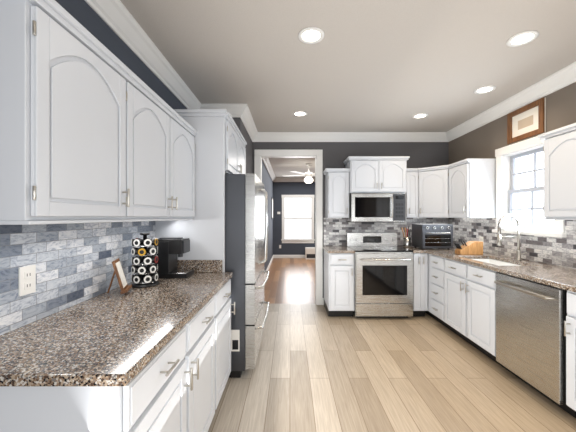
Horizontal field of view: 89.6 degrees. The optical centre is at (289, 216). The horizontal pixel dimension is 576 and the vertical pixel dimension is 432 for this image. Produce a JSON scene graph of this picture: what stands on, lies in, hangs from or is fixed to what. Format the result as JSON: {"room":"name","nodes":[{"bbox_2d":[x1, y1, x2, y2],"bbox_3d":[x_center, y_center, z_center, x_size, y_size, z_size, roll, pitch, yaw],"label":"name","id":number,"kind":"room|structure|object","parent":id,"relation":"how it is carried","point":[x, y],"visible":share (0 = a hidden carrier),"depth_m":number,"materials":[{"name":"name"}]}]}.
{"room":"kitchen","nodes":[
{"label":"kitchen","id":0,"kind":"room"},
{"bbox_2d":[55,0,575,297],"bbox_3d":[1.550,0.036,3.650,5.540,2.640,12.140,0,0,0],"label":"wall","id":1,"kind":"structure","parent":0,"point":[486,141],"depth_m":4.32,"materials":[{"name":"grey paint"}]},
{"bbox_2d":[19,265,35,295],"bbox_3d":[-1.085,0.261,1.200,0.009,0.116,0.072,0,0,0],"label":"electrical outlet","id":2,"kind":"object","parent":1,"relation":"attached to","point":[27,279],"depth_m":1.19,"materials":[{"name":"white plastic"}]},
{"bbox_2d":[0,0,135,224],"bbox_3d":[-0.930,-0.330,1.135,0.334,0.683,0.550,0,0,0],"label":"upper cabinet","id":3,"kind":"object","parent":1,"relation":"attached to","point":[93,129],"depth_m":0.97,"materials":[{"name":"white paint"}]},
{"bbox_2d":[0,221,154,334],"bbox_3d":[-1.095,0.228,1.583,0.010,0.434,1.527,0,0,0],"label":"backsplash","id":4,"kind":"structure","parent":1,"relation":"attached to","point":[72,262],"depth_m":1.37,"materials":[{"name":"tile"}]},
{"bbox_2d":[84,0,203,108],"bbox_3d":[-1.053,-1.221,0.537,0.094,0.125,5.675,0,0,0],"label":"crown molding","id":5,"kind":"structure","parent":1,"relation":"attached to","point":[118,19],"depth_m":2.05,"materials":[{"name":"white wood"}]},
{"bbox_2d":[136,76,196,221],"bbox_3d":[-0.930,-0.330,1.825,0.334,0.683,1.045,0,0,0],"label":"upper cabinet","id":6,"kind":"object","parent":1,"relation":"attached to","point":[165,142],"depth_m":1.74,"materials":[{"name":"white paint"}]},
{"bbox_2d":[204,104,239,116],"bbox_3d":[-0.785,-1.221,3.328,0.390,0.125,0.094,0,0,0],"label":"crown molding","id":7,"kind":"structure","parent":1,"relation":"attached to","point":[231,108],"depth_m":3.30,"materials":[{"name":"white wood"}]},
{"bbox_2d":[236,104,259,139],"bbox_3d":[-0.533,-1.221,3.820,0.094,0.125,1.079,0,0,0],"label":"crown molding","id":8,"kind":"structure","parent":1,"relation":"attached to","point":[242,110],"depth_m":3.63,"materials":[{"name":"white wood"}]},
{"bbox_2d":[264,255,273,279],"bbox_3d":[-0.553,1.304,7.100,0.014,0.105,5.000,0,0,0],"label":"baseboard","id":9,"kind":"structure","parent":1,"relation":"attached to","point":[268,267],"depth_m":7.40,"materials":[{"name":"white wood"}]},
{"bbox_2d":[262,158,275,181],"bbox_3d":[-0.513,-1.221,7.100,0.094,0.125,5.000,0,0,0],"label":"crown molding","id":10,"kind":"structure","parent":1,"relation":"attached to","point":[267,163],"depth_m":7.23,"materials":[{"name":"white wood"}]},
{"bbox_2d":[271,197,272,218],"bbox_3d":[-0.548,-0.269,8.950,0.022,0.650,0.500,0,0,0],"label":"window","id":11,"kind":"structure","parent":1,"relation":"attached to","point":[271,208],"depth_m":8.70,"materials":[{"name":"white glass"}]},
{"bbox_2d":[254,150,322,304],"bbox_3d":[-0.024,0.159,4.540,1.051,2.395,0.156,0,0,0],"label":"door frame","id":12,"kind":"structure","parent":1,"relation":"attached to","point":[259,155],"depth_m":4.46,"materials":[{"name":"white wood"}]},
{"bbox_2d":[274,255,304,257],"bbox_3d":[1.835,1.304,9.593,4.730,0.105,0.014,0,0,0],"label":"baseboard","id":13,"kind":"structure","parent":1,"relation":"attached to","point":[286,256],"depth_m":9.59,"materials":[{"name":"white wood"}]},
{"bbox_2d":[276,178,314,181],"bbox_3d":[1.880,-1.221,9.553,4.640,0.125,0.094,0,0,0],"label":"crown molding","id":14,"kind":"structure","parent":1,"relation":"attached to","point":[277,179],"depth_m":9.55,"materials":[{"name":"white wood"}]},
{"bbox_2d":[281,195,314,242],"bbox_3d":[0.265,0.066,9.600,1.110,1.600,0.100,0,0,0],"label":"room window","id":15,"kind":"structure","parent":1,"relation":"in","point":[297,218],"depth_m":9.64,"materials":[{"name":"white glass"}]},
{"bbox_2d":[252,132,447,141],"bbox_3d":[0.885,-1.221,4.433,2.930,0.125,0.094,0,0,0],"label":"crown molding","id":16,"kind":"structure","parent":1,"relation":"attached to","point":[264,136],"depth_m":4.43,"materials":[{"name":"white wood"}]},
{"bbox_2d":[324,218,447,245],"bbox_3d":[1.465,0.228,4.475,1.890,0.434,0.010,0,0,0],"label":"backsplash","id":17,"kind":"structure","parent":1,"relation":"attached to","point":[335,229],"depth_m":4.47,"materials":[{"name":"tile"}]},
{"bbox_2d":[323,156,495,217],"bbox_3d":[1.478,-0.421,3.958,1.939,0.865,1.037,0,0,0],"label":"upper cabinet","id":18,"kind":"object","parent":1,"relation":"attached to","point":[465,188],"visible":1,"depth_m":4.09,"materials":[{"name":"white paint"}]},
{"bbox_2d":[346,193,404,221],"bbox_3d":[1.245,-0.128,4.243,0.758,0.408,0.447,0,0,0],"label":"microwave","id":19,"kind":"object","parent":18,"relation":"attached to","point":[376,207],"visible":1,"depth_m":4.07,"materials":[{"name":"silver metal"}]},
{"bbox_2d":[479,236,483,245],"bbox_3d":[2.435,0.305,3.690,0.009,0.116,0.072,0,0,0],"label":"electrical outlet","id":20,"kind":"object","parent":1,"relation":"attached to","point":[481,238],"depth_m":3.68,"materials":[{"name":"white plastic"}]},
{"bbox_2d":[444,61,575,141],"bbox_3d":[2.403,-1.221,1.090,0.094,0.125,6.780,0,0,0],"label":"crown molding","id":21,"kind":"structure","parent":1,"relation":"attached to","point":[566,76],"depth_m":3.02,"materials":[{"name":"white wood"}]},
{"bbox_2d":[448,218,575,268],"bbox_3d":[2.445,0.228,2.390,0.010,0.434,4.180,0,0,0],"label":"backsplash","id":22,"kind":"structure","parent":1,"relation":"attached to","point":[558,251],"depth_m":3.03,"materials":[{"name":"tile"}]},
{"bbox_2d":[507,97,545,143],"bbox_3d":[2.434,-0.977,3.002,0.030,0.335,0.455,0,0,0],"label":"framed art","id":23,"kind":"object","parent":1,"relation":"attached to","point":[526,121],"visible":0.98,"depth_m":2.97,"materials":[{"name":"brown wood"}]},
{"bbox_2d":[492,136,566,237],"bbox_3d":[2.481,-0.307,3.000,0.171,0.977,0.884,0,0,0],"label":"window","id":24,"kind":"structure","parent":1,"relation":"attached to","point":[520,180],"depth_m":3.14,"materials":[{"name":"white glass"}]},
{"bbox_2d":[537,123,575,218],"bbox_3d":[2.280,-0.330,1.942,0.334,0.683,0.975,0,0,0],"label":"upper cabinet","id":25,"kind":"object","parent":1,"relation":"attached to","point":[559,148],"depth_m":2.27,"materials":[{"name":"white paint"}]},
{"bbox_2d":[120,0,575,177],"bbox_3d":[1.550,-1.309,3.650,5.540,0.050,12.140,0,0,0],"label":"ceiling","id":26,"kind":"structure","parent":0,"point":[378,65],"depth_m":2.32,"materials":[{"name":"paint"}]},
{"bbox_2d":[283,163,314,182],"bbox_3d":[0.452,-1.049,7.041,1.298,0.470,1.241,0,0,0],"label":"ceiling fan","id":27,"kind":"object","parent":26,"relation":"hanging from","point":[308,176],"visible":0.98,"depth_m":6.93,"materials":[{"name":"white plastic"}]},
{"bbox_2d":[293,111,306,116],"bbox_3d":[0.124,-1.280,3.599,0.183,0.008,0.183,0,0,-9],"label":"recessed light","id":28,"kind":"object","parent":26,"relation":"in","point":[298,113],"depth_m":3.59,"materials":[{"name":"white"}]},
{"bbox_2d":[298,27,323,43],"bbox_3d":[0.150,-1.280,2.050,0.183,0.008,0.183,0,0,-39],"label":"recessed light","id":29,"kind":"object","parent":26,"relation":"in","point":[311,35],"depth_m":2.05,"materials":[{"name":"white"}]},
{"bbox_2d":[412,113,427,118],"bbox_3d":[1.650,-1.280,3.675,0.183,0.008,0.183,0,0,-6],"label":"recessed light","id":30,"kind":"object","parent":26,"relation":"in","point":[421,115],"depth_m":3.66,"materials":[{"name":"white"}]},
{"bbox_2d":[474,85,495,93],"bbox_3d":[1.960,-1.280,2.920,0.183,0.008,0.183,0,0,-6],"label":"recessed light","id":31,"kind":"object","parent":26,"relation":"in","point":[485,89],"depth_m":2.91,"materials":[{"name":"white"}]},
{"bbox_2d":[506,30,538,46],"bbox_3d":[1.670,-1.280,2.085,0.183,0.008,0.183,0,0,-39],"label":"recessed light","id":32,"kind":"object","parent":26,"relation":"in","point":[525,37],"depth_m":2.08,"materials":[{"name":"white"}]},
{"bbox_2d":[208,258,575,431],"bbox_3d":[1.550,1.381,3.650,5.540,0.050,12.140,0,0,0],"label":"floor","id":33,"kind":"structure","parent":0,"point":[317,369],"depth_m":2.39,"materials":[{"name":"brown wood"}]},
{"bbox_2d":[0,290,219,431],"bbox_3d":[-0.785,0.919,1.381,0.624,0.874,1.081,0,0,0],"label":"base cabinet","id":34,"kind":"object","parent":33,"relation":"on","point":[177,382],"depth_m":0.99,"materials":[{"name":"white paint"}]},
{"bbox_2d":[0,260,231,385],"bbox_3d":[-0.781,0.413,1.583,0.632,0.135,1.527,0,0,0],"label":"countertop","id":35,"kind":"structure","parent":34,"relation":"on","point":[114,337],"depth_m":1.11,"materials":[{"name":"stone"}]},
{"bbox_2d":[107,258,131,293],"bbox_3d":[-0.987,0.344,1.701,0.136,0.192,0.158,0,0,0],"label":"picture frame","id":36,"kind":"object","parent":35,"relation":"on","point":[125,287],"visible":1,"depth_m":1.67,"materials":[{"name":"brown wood"}]},
{"bbox_2d":[130,233,158,287],"bbox_3d":[-0.950,0.275,1.900,0.170,0.340,0.170,0,0,0],"label":"coffee pod carousel","id":37,"kind":"object","parent":35,"relation":"on","point":[142,278],"visible":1,"depth_m":1.85,"materials":[{"name":"black plastic"}]},
{"bbox_2d":[152,237,193,277],"bbox_3d":[-0.875,0.300,2.185,0.250,0.290,0.170,0,0,0],"label":"coffee maker","id":38,"kind":"object","parent":35,"relation":"on","point":[171,250],"visible":0.96,"depth_m":2.10,"materials":[{"name":"black plastic"}]},
{"bbox_2d":[155,109,246,271],"bbox_3d":[-0.789,0.246,2.848,0.617,2.220,1.048,0,0,0],"label":"tall cabinet","id":39,"kind":"object","parent":33,"relation":"on","point":[220,146],"visible":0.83,"depth_m":2.35,"materials":[{"name":"white paint"}]},
{"bbox_2d":[220,279,231,398],"bbox_3d":[-0.785,0.919,2.061,0.624,0.874,0.575,0,0,0],"label":"base cabinet","id":40,"kind":"object","parent":33,"relation":"on","point":[225,292],"depth_m":2.13,"materials":[{"name":"white paint"}]},
{"bbox_2d":[225,173,268,377],"bbox_3d":[-0.634,0.493,2.872,0.833,1.715,0.907,0,0,0],"label":"fridge","id":41,"kind":"object","parent":33,"relation":"on","point":[245,260],"visible":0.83,"depth_m":2.42,"materials":[{"name":"silver metal"}]},
{"bbox_2d":[305,247,314,258],"bbox_3d":[0.680,1.176,9.429,0.360,0.360,0.302,0,0,0],"label":"cube","id":42,"kind":"object","parent":33,"relation":"on","point":[309,252],"visible":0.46,"depth_m":9.28,"materials":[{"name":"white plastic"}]},
{"bbox_2d":[324,250,354,316],"bbox_3d":[0.692,0.919,4.165,0.343,0.874,0.624,0,0,0],"label":"base cabinet","id":43,"kind":"object","parent":33,"relation":"on","point":[339,284],"depth_m":3.86,"materials":[{"name":"white paint"}]},
{"bbox_2d":[322,246,354,252],"bbox_3d":[0.681,0.464,4.160,0.363,0.035,0.632,0,0,0],"label":"countertop","id":44,"kind":"structure","parent":43,"relation":"on","point":[329,249],"depth_m":3.98,"materials":[{"name":"stone"}]},
{"bbox_2d":[346,233,412,317],"bbox_3d":[1.245,0.798,4.102,0.762,1.115,0.730,0,0,0],"label":"range","id":45,"kind":"object","parent":33,"relation":"on","point":[383,275],"visible":1,"depth_m":3.81,"materials":[{"name":"silver metal"}]},
{"bbox_2d":[410,253,427,316],"bbox_3d":[1.735,0.919,4.165,0.213,0.874,0.624,0,0,0],"label":"base cabinet","id":46,"kind":"object","parent":33,"relation":"on","point":[420,260],"depth_m":3.86,"materials":[{"name":"white paint"}]},
{"bbox_2d":[398,246,425,252],"bbox_3d":[1.708,0.464,4.159,0.163,0.035,0.637,0,0,0],"label":"countertop","id":47,"kind":"structure","parent":46,"relation":"on","point":[415,250],"depth_m":3.98,"materials":[{"name":"stone"}]},
{"bbox_2d":[402,226,410,247],"bbox_3d":[1.720,0.290,4.270,0.136,0.310,0.136,0,0,0],"label":"utensil crock","id":48,"kind":"object","parent":47,"relation":"on","point":[407,242],"visible":1,"depth_m":4.23,"materials":[{"name":"silver metal"}]},
{"bbox_2d":[425,254,428,314],"bbox_3d":[2.146,0.919,4.128,0.602,0.874,0.697,0,0,0],"label":"base cabinet","id":49,"kind":"object","parent":33,"relation":"on","point":[427,312],"depth_m":3.86,"materials":[{"name":"white paint"}]},
{"bbox_2d":[429,254,495,325],"bbox_3d":[2.135,0.919,3.573,0.624,0.874,0.414,0,0,0],"label":"base cabinet","id":50,"kind":"object","parent":33,"relation":"on","point":[442,270],"depth_m":3.46,"materials":[{"name":"white paint"}]},
{"bbox_2d":[412,246,575,291],"bbox_3d":[2.130,0.464,2.389,0.636,0.035,4.177,0,0,0],"label":"countertop","id":51,"kind":"structure","parent":50,"relation":"on","point":[560,277],"depth_m":2.51,"materials":[{"name":"stone"}]},
{"bbox_2d":[412,224,452,248],"bbox_3d":[2.010,0.273,4.097,0.420,0.345,0.386,0,0,0],"label":"toaster oven","id":52,"kind":"object","parent":51,"relation":"on","point":[424,236],"visible":1,"depth_m":3.94,"materials":[{"name":"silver metal"}]},
{"bbox_2d":[454,240,482,254],"bbox_3d":[2.126,0.361,3.462,0.289,0.169,0.115,0,0,0],"label":"knife block","id":53,"kind":"object","parent":51,"relation":"on","point":[471,248],"visible":1,"depth_m":3.40,"materials":[{"name":"brown wood"}]},
{"bbox_2d":[473,259,521,265],"bbox_3d":[2.110,0.592,3.000,0.404,0.216,0.704,0,0,0],"label":"sink basin","id":54,"kind":"object","parent":51,"relation":"in","point":[496,262],"visible":0.08,"depth_m":3.23,"materials":[{"name":"white ceramic"}]},
{"bbox_2d":[497,214,526,259],"bbox_3d":[2.267,0.207,2.968,0.251,0.475,0.119,0,0,0],"label":"faucet","id":55,"kind":"object","parent":51,"relation":"on","point":[518,251],"visible":1,"depth_m":2.99,"materials":[{"name":"silver metal"}]},
{"bbox_2d":[445,282,507,369],"bbox_3d":[2.135,1.056,3.002,0.624,0.600,0.875,0,0,0],"label":"base cabinet","id":56,"kind":"object","parent":33,"relation":"on","point":[461,300],"depth_m":2.89,"materials":[{"name":"white paint"}]},
{"bbox_2d":[494,272,575,417],"bbox_3d":[2.085,0.920,2.256,0.660,0.872,0.607,0,0,0],"label":"dishwasher","id":57,"kind":"object","parent":33,"relation":"on","point":[531,337],"visible":0.81,"depth_m":2.16,"materials":[{"name":"silver metal"}]},
{"bbox_2d":[564,290,575,410],"bbox_3d":[2.135,0.919,1.645,0.624,0.874,0.574,0,0,0],"label":"base cabinet","id":58,"kind":"object","parent":33,"relation":"on","point":[570,323],"depth_m":1.88,"materials":[{"name":"white paint"}]}
]}

